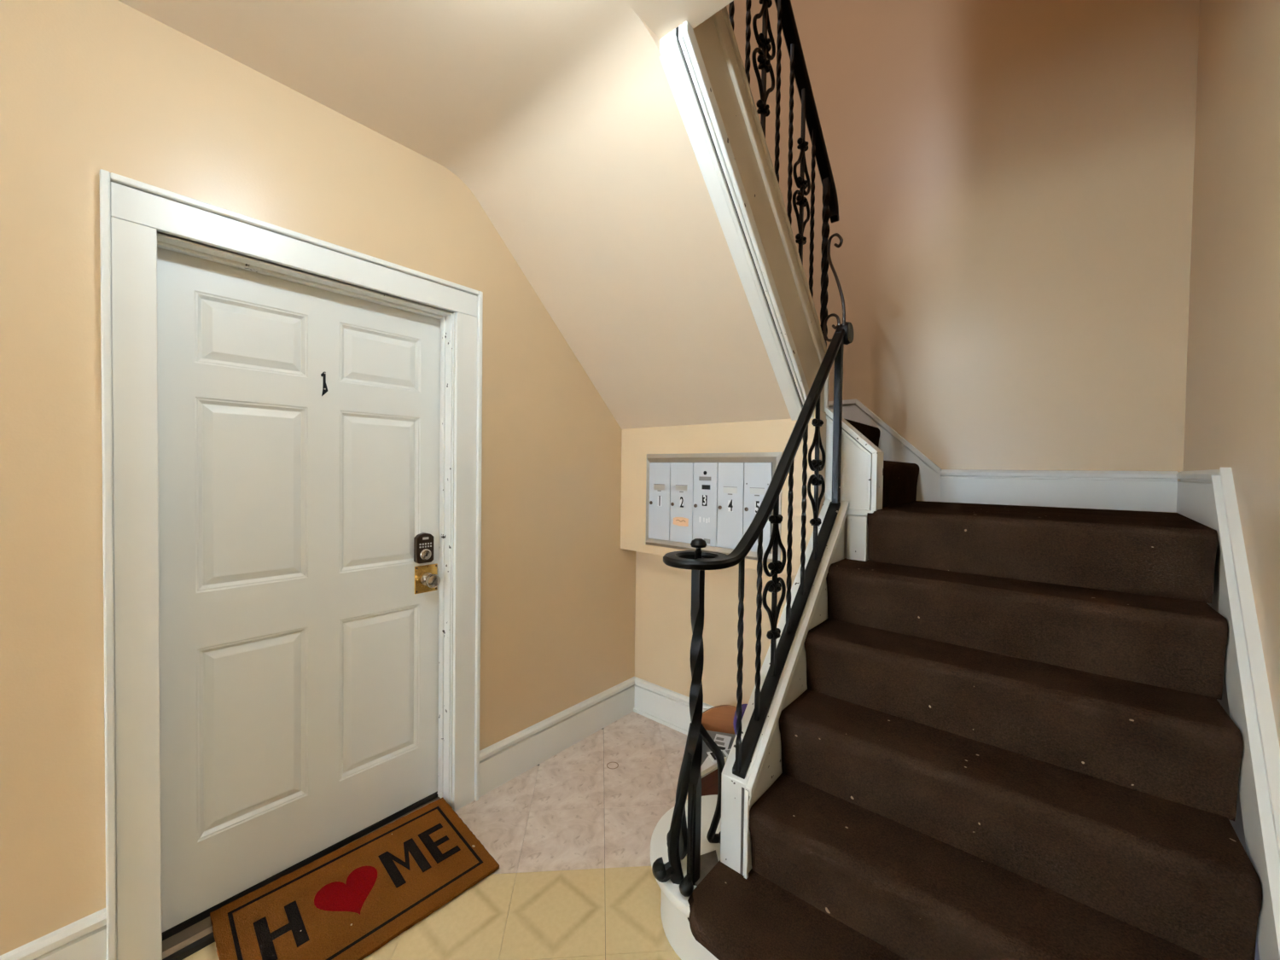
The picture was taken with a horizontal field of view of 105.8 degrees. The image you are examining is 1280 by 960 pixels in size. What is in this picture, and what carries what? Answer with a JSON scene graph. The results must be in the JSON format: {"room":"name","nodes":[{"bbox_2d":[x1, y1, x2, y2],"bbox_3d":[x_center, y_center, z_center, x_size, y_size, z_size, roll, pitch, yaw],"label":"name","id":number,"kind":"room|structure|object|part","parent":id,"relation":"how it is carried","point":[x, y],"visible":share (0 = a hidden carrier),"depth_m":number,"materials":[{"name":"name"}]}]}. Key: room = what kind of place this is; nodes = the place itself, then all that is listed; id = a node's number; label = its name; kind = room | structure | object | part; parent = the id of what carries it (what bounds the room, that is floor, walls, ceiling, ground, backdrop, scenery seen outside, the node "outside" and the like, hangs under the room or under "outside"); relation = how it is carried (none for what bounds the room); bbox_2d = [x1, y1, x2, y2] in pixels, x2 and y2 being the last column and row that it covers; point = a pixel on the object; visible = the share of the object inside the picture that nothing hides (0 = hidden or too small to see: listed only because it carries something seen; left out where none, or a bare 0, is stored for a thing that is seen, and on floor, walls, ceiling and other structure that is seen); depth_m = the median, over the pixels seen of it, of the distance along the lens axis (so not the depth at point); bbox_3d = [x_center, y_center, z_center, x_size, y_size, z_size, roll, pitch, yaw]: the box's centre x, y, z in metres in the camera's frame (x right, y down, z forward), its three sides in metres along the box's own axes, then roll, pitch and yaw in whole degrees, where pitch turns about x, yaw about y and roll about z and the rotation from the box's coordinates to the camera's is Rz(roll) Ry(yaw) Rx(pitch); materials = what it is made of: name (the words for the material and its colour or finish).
{"room":"apartment building stairwell","nodes":[
{"label":"apartment building stairwell","id":0,"kind":"room"},
{"bbox_2d":[0,0,635,955],"bbox_3d":[-1.510,-1.293,1.143,0.160,5.300,6.200,2,1,40],"label":"wall","id":1,"kind":"structure","parent":0,"point":[87,87],"depth_m":1.26,"materials":[{"name":"beige paint"}]},
{"bbox_2d":[0,907,106,959],"bbox_3d":[-2.429,1.243,0.012,0.023,0.250,3.252,2,1,40],"label":"baseboard","id":2,"kind":"structure","parent":1,"relation":"attached to","point":[84,939],"depth_m":1.20,"materials":[{"name":"white paint"}]},
{"bbox_2d":[99,168,482,959],"bbox_3d":[-1.079,0.288,1.682,0.191,2.130,1.058,2,1,40],"label":"door","id":3,"kind":"structure","parent":1,"relation":"in","point":[290,596],"depth_m":1.57,"materials":[{"name":"white paint"}]},
{"bbox_3d":[-1.328,0.346,1.277,0.019,2.023,0.082,2,1,40],"label":"casing","id":4,"kind":"part","parent":3,"relation":"part of","materials":[{"name":"white paint"}]},
{"bbox_3d":[-1.230,0.044,1.546,0.010,0.544,0.248,2,1,40],"label":"raised panel","id":5,"kind":"part","parent":3,"relation":"part of","materials":[{"name":"white paint"}]},
{"bbox_3d":[-1.224,-0.453,1.536,0.010,0.174,0.248,2,1,40],"label":"raised panel","id":6,"kind":"part","parent":3,"relation":"part of","materials":[{"name":"white paint"}]},
{"bbox_3d":[-1.240,0.795,1.561,0.010,0.547,0.248,2,1,40],"label":"raised panel","id":7,"kind":"part","parent":3,"relation":"part of","materials":[{"name":"white paint"}]},
{"bbox_3d":[-1.009,-0.713,1.614,0.019,0.087,1.022,2,1,40],"label":"casing","id":8,"kind":"part","parent":3,"relation":"part of","materials":[{"name":"white paint"}]},
{"bbox_3d":[-1.107,1.332,1.710,0.160,0.040,0.850,2,1,40],"label":"sill","id":9,"kind":"part","parent":3,"relation":"part of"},
{"bbox_3d":[-0.992,0.793,1.852,0.010,0.547,0.252,2,1,40],"label":"raised panel","id":10,"kind":"part","parent":3,"relation":"part of","materials":[{"name":"white paint"}]},
{"bbox_3d":[-0.982,0.042,1.837,0.010,0.544,0.252,2,1,40],"label":"raised panel","id":11,"kind":"part","parent":3,"relation":"part of","materials":[{"name":"white paint"}]},
{"bbox_3d":[-0.975,-0.455,1.828,0.010,0.174,0.252,2,1,40],"label":"raised panel","id":12,"kind":"part","parent":3,"relation":"part of","materials":[{"name":"white paint"}]},
{"bbox_3d":[-0.842,0.403,1.945,0.068,0.055,0.055,2,1,40],"label":"knob","id":13,"kind":"part","parent":3,"relation":"part of","materials":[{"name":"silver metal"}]},
{"bbox_3d":[-0.721,0.340,1.990,0.019,2.023,0.090,2,1,40],"label":"casing","id":14,"kind":"part","parent":3,"relation":"part of","materials":[{"name":"white paint"}]},
{"bbox_2d":[479,676,635,797],"bbox_3d":[-0.357,1.252,2.446,0.023,0.190,1.026,2,1,40],"label":"baseboard","id":15,"kind":"structure","parent":1,"relation":"attached to","point":[504,760],"depth_m":2.35,"materials":[{"name":"white paint"}]},
{"bbox_2d":[182,711,687,959],"bbox_3d":[-0.930,1.437,0.069,2.560,0.101,5.520,2,1,40],"label":"floor","id":16,"kind":"structure","parent":0,"point":[569,836],"depth_m":1.72,"materials":[{"name":"beige tile"}]},
{"bbox_2d":[209,797,499,959],"bbox_3d":[-0.892,1.329,1.573,0.437,0.047,0.717,2,2,43],"label":"doormat","id":17,"kind":"object","parent":16,"relation":"on","point":[352,900],"visible":1,"depth_m":1.54,"materials":[{"name":"brown fabric"}]},
{"bbox_2d":[700,704,736,796],"bbox_3d":[0.390,1.219,2.067,0.298,0.290,0.507,1,1,8],"label":"wooden bin","id":18,"kind":"object","parent":16,"relation":"on","point":[718,718],"visible":0.25,"depth_m":2.29,"materials":[{"name":"brown wood"}]},
{"bbox_3d":[0.284,1.250,1.908,0.188,0.232,0.014,0,1,-39],"label":"panel","id":19,"kind":"part","parent":18,"relation":"part of","materials":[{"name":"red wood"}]},
{"bbox_2d":[700,730,735,766],"bbox_3d":[0.390,1.265,2.080,0.254,0.137,0.434,1,1,7],"label":"stack","id":20,"kind":"object","parent":18,"relation":"on","point":[705,748],"visible":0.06,"depth_m":2.19,"materials":[{"name":"white paper"}]},
{"bbox_2d":[700,756,716,772],"bbox_3d":[0.291,1.183,1.996,0.070,0.003,0.130,1,1,28],"label":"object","id":21,"kind":"object","parent":20,"relation":"on","point":[707,763],"visible":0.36,"depth_m":2.01,"materials":[{"name":"white paper"}]},
{"bbox_2d":[706,749,730,762],"bbox_3d":[0.360,1.176,2.068,0.130,0.003,0.070,0,1,-15],"label":"paper","id":22,"kind":"object","parent":20,"relation":"on","point":[725,753],"visible":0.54,"depth_m":2.07,"materials":[{"name":"white paper"}]},
{"bbox_2d":[714,733,731,750],"bbox_3d":[0.365,1.182,2.175,0.070,0.003,0.130,1,1,20],"label":"paper","id":23,"kind":"object","parent":20,"relation":"on","point":[723,741],"visible":0.73,"depth_m":2.19,"materials":[{"name":"white paper"}]},
{"bbox_2d":[733,704,747,734],"bbox_3d":[0.474,1.099,2.180,0.087,0.145,0.155,2,1,40],"label":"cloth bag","id":24,"kind":"object","parent":20,"relation":"on","point":[744,706],"visible":0.19,"depth_m":2.15,"materials":[{"name":"purple fabric"}]},
{"bbox_2d":[650,5,1279,959],"bbox_3d":[0.670,-0.076,1.892,2.244,3.379,2.250,2,1,40],"label":"staircase","id":25,"kind":"structure","parent":16,"relation":"on","point":[989,731],"depth_m":1.35,"materials":[{"name":"brown carpet"}]},
{"bbox_3d":[0.373,-0.739,1.680,0.063,0.996,0.948,2,1,40],"label":"soffit trim","id":26,"kind":"part","parent":25,"relation":"part of","materials":[{"name":"white paint"}]},
{"bbox_3d":[0.413,-0.741,1.647,0.028,0.996,0.948,2,1,40],"label":"soffit trim","id":27,"kind":"part","parent":25,"relation":"part of","materials":[{"name":"white paint"}]},
{"bbox_2d":[651,232,853,896],"bbox_3d":[0.463,0.095,1.747,0.248,2.318,1.134,2,1,40],"label":"stair railing","id":28,"kind":"object","parent":25,"relation":"on","point":[682,841],"visible":0.99,"depth_m":1.51,"materials":[{"name":"black metal"}]},
{"bbox_3d":[0.161,0.697,1.399,0.039,0.935,0.039,2,1,40],"label":"newel post","id":29,"kind":"part","parent":28,"relation":"part of","materials":[{"name":"black metal"}]},
{"bbox_3d":[0.192,1.162,1.455,0.059,0.006,0.150,2,1,40],"label":"plate","id":30,"kind":"part","parent":28,"relation":"part of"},
{"bbox_3d":[0.447,-0.201,1.702,0.204,0.883,1.047,2,1,40],"label":"handrail","id":31,"kind":"part","parent":28,"relation":"part of","materials":[{"name":"black metal"}]},
{"bbox_3d":[0.553,0.484,1.727,0.044,0.781,0.796,2,1,40],"label":"rail","id":32,"kind":"part","parent":28,"relation":"part of","materials":[{"name":"black metal"}]},
{"bbox_3d":[0.825,-0.258,2.020,0.028,0.714,0.028,2,1,40],"label":"post","id":33,"kind":"part","parent":28,"relation":"part of","materials":[{"name":"black metal"}]},
{"bbox_3d":[0.477,-0.932,1.700,0.020,0.990,1.038,2,1,40],"label":"fascia moulding","id":34,"kind":"part","parent":25,"relation":"part of","materials":[{"name":"beige paint"}]},
{"bbox_2d":[728,0,839,346],"bbox_3d":[0.454,-1.392,1.718,0.048,2.198,1.445,2,1,40],"label":"stair railing","id":35,"kind":"object","parent":25,"relation":"on","point":[786,20],"visible":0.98,"depth_m":1.91,"materials":[{"name":"black metal"}]},
{"bbox_3d":[0.453,-1.853,1.701,0.048,1.276,1.424,2,1,40],"label":"handrail","id":36,"kind":"part","parent":35,"relation":"part of","materials":[{"name":"black metal"}]},
{"bbox_3d":[0.831,-0.830,2.181,0.034,1.064,0.034,2,1,40],"label":"newel post","id":37,"kind":"part","parent":35,"relation":"part of","materials":[{"name":"black metal"}]},
{"bbox_3d":[0.584,0.622,1.707,0.018,1.063,0.832,2,1,40],"label":"stringer moulding","id":38,"kind":"part","parent":25,"relation":"part of","materials":[{"name":"white paint"}]},
{"bbox_3d":[0.825,0.102,2.049,0.085,0.092,0.011,2,1,40],"label":"moulding","id":39,"kind":"part","parent":25,"relation":"part of","materials":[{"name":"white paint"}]},
{"bbox_3d":[0.841,0.769,2.105,0.054,1.200,0.115,2,1,40],"label":"under stair panel","id":40,"kind":"part","parent":25,"relation":"part of","materials":[{"name":"paint"}]},
{"bbox_3d":[0.896,-0.093,2.031,0.208,0.430,0.094,2,1,40],"label":"cap moulding","id":41,"kind":"part","parent":25,"relation":"part of","materials":[{"name":"white paint"}]},
{"bbox_3d":[0.912,0.238,2.015,0.076,0.197,0.073,2,1,40],"label":"post","id":42,"kind":"part","parent":25,"relation":"part of","materials":[{"name":"white paint"}]},
{"bbox_3d":[0.919,0.133,2.006,0.114,0.026,0.086,2,1,40],"label":"ledge moulding","id":43,"kind":"part","parent":25,"relation":"part of","materials":[{"name":"white paint"}]},
{"bbox_3d":[1.068,-0.261,3.012,1.390,0.438,0.026,2,1,40],"label":"skirt moulding","id":44,"kind":"part","parent":25,"relation":"part of","materials":[{"name":"white paint"}]},
{"bbox_3d":[1.131,0.638,0.862,0.034,1.339,1.273,2,2,43],"label":"skirt moulding","id":45,"kind":"part","parent":25,"relation":"part of","materials":[{"name":"white paint"}]},
{"bbox_2d":[117,0,791,429],"bbox_3d":[-0.843,-0.760,0.009,2.350,1.304,5.330,2,1,40],"label":"ceiling","id":46,"kind":"structure","parent":0,"point":[562,119],"depth_m":1.61,"materials":[{"name":"paint"}]},
{"bbox_2d":[634,551,796,706],"bbox_3d":[0.419,0.756,2.510,1.100,1.200,0.085,2,1,40],"label":"wall","id":47,"kind":"structure","parent":0,"point":[663,630],"depth_m":2.53,"materials":[{"name":"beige paint"}]},
{"bbox_2d":[633,677,713,735],"bbox_3d":[0.382,1.261,2.470,1.082,0.190,0.030,2,1,40],"label":"baseboard","id":48,"kind":"structure","parent":47,"relation":"attached to","point":[667,707],"depth_m":2.68,"materials":[{"name":"white paint"}]},
{"bbox_3d":[0.369,1.347,2.471,1.060,0.018,0.012,2,1,40],"label":"shoe moulding","id":49,"kind":"part","parent":48,"relation":"part of","materials":[{"name":"white paint"}]},
{"bbox_2d":[620,409,826,575],"bbox_3d":[0.356,0.048,2.410,1.100,0.703,0.140,2,1,40],"label":"wall","id":50,"kind":"structure","parent":0,"point":[767,435],"depth_m":2.32,"materials":[{"name":"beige paint"}]},
{"bbox_2d":[645,452,782,562],"bbox_3d":[0.321,0.112,2.339,0.759,0.483,0.018,2,1,40],"label":"mailbox","id":51,"kind":"object","parent":50,"relation":"attached to","point":[714,498],"visible":0.93,"depth_m":2.33,"materials":[{"name":"silver metal"}]},
{"bbox_3d":[0.040,0.104,2.578,0.021,0.483,0.018,2,1,40],"label":"frame","id":52,"kind":"part","parent":51,"relation":"part of","materials":[{"name":"silver metal"}]},
{"bbox_3d":[0.103,0.110,2.527,0.138,0.400,0.008,2,1,40],"label":"mailbox door","id":53,"kind":"part","parent":51,"relation":"part of","materials":[{"name":"grey metal"}]},
{"bbox_3d":[0.210,0.113,2.436,0.138,0.400,0.008,2,1,40],"label":"mailbox door","id":54,"kind":"part","parent":51,"relation":"part of","materials":[{"name":"grey metal"}]},
{"bbox_3d":[0.315,-0.007,2.340,0.068,0.019,0.002,2,1,40],"label":"name plate","id":55,"kind":"part","parent":51,"relation":"part of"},
{"bbox_3d":[0.316,0.117,2.346,0.135,0.400,0.008,2,1,40],"label":"mailbox door","id":56,"kind":"part","parent":51,"relation":"part of","materials":[{"name":"grey metal"}]},
{"bbox_3d":[0.318,0.336,2.344,0.759,0.036,0.018,2,1,40],"label":"frame","id":57,"kind":"part","parent":51,"relation":"part of","materials":[{"name":"silver metal"}]},
{"bbox_3d":[0.324,-0.107,2.335,0.759,0.045,0.018,2,1,40],"label":"frame","id":58,"kind":"part","parent":51,"relation":"part of","materials":[{"name":"silver metal"}]},
{"bbox_3d":[0.421,0.120,2.256,0.135,0.400,0.008,2,1,40],"label":"mailbox door","id":59,"kind":"part","parent":51,"relation":"part of","materials":[{"name":"grey metal"}]},
{"bbox_3d":[0.525,0.123,2.168,0.132,0.400,0.008,2,1,40],"label":"mailbox door","id":60,"kind":"part","parent":51,"relation":"part of","materials":[{"name":"grey metal"}]},
{"bbox_3d":[0.592,0.120,2.108,0.045,0.483,0.018,2,1,40],"label":"frame","id":61,"kind":"part","parent":51,"relation":"part of","materials":[{"name":"silver metal"}]},
{"bbox_2d":[726,0,1199,558],"bbox_3d":[1.483,-1.235,2.732,2.660,5.400,0.100,2,1,40],"label":"wall","id":62,"kind":"structure","parent":0,"point":[1014,179],"depth_m":2.39,"materials":[{"name":"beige paint"}]},
{"bbox_2d":[939,469,1178,512],"bbox_3d":[1.918,0.040,2.293,0.849,0.172,0.021,2,1,40],"label":"baseboard","id":63,"kind":"structure","parent":62,"relation":"attached to","point":[1139,491],"depth_m":2.24,"materials":[{"name":"white paint"}]},
{"bbox_2d":[1183,0,1279,959],"bbox_3d":[0.213,-1.190,-0.389,0.305,5.400,6.500,2,1,40],"label":"wall","id":64,"kind":"structure","parent":0,"point":[1232,402],"depth_m":1.26,"materials":[{"name":"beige paint"}]},
{"bbox_2d":[1175,469,1220,530],"bbox_3d":[1.916,0.052,1.665,0.021,0.172,0.981,2,2,43],"label":"baseboard","id":65,"kind":"structure","parent":64,"relation":"attached to","point":[1195,497],"depth_m":1.61,"materials":[{"name":"white paint"}]}
]}

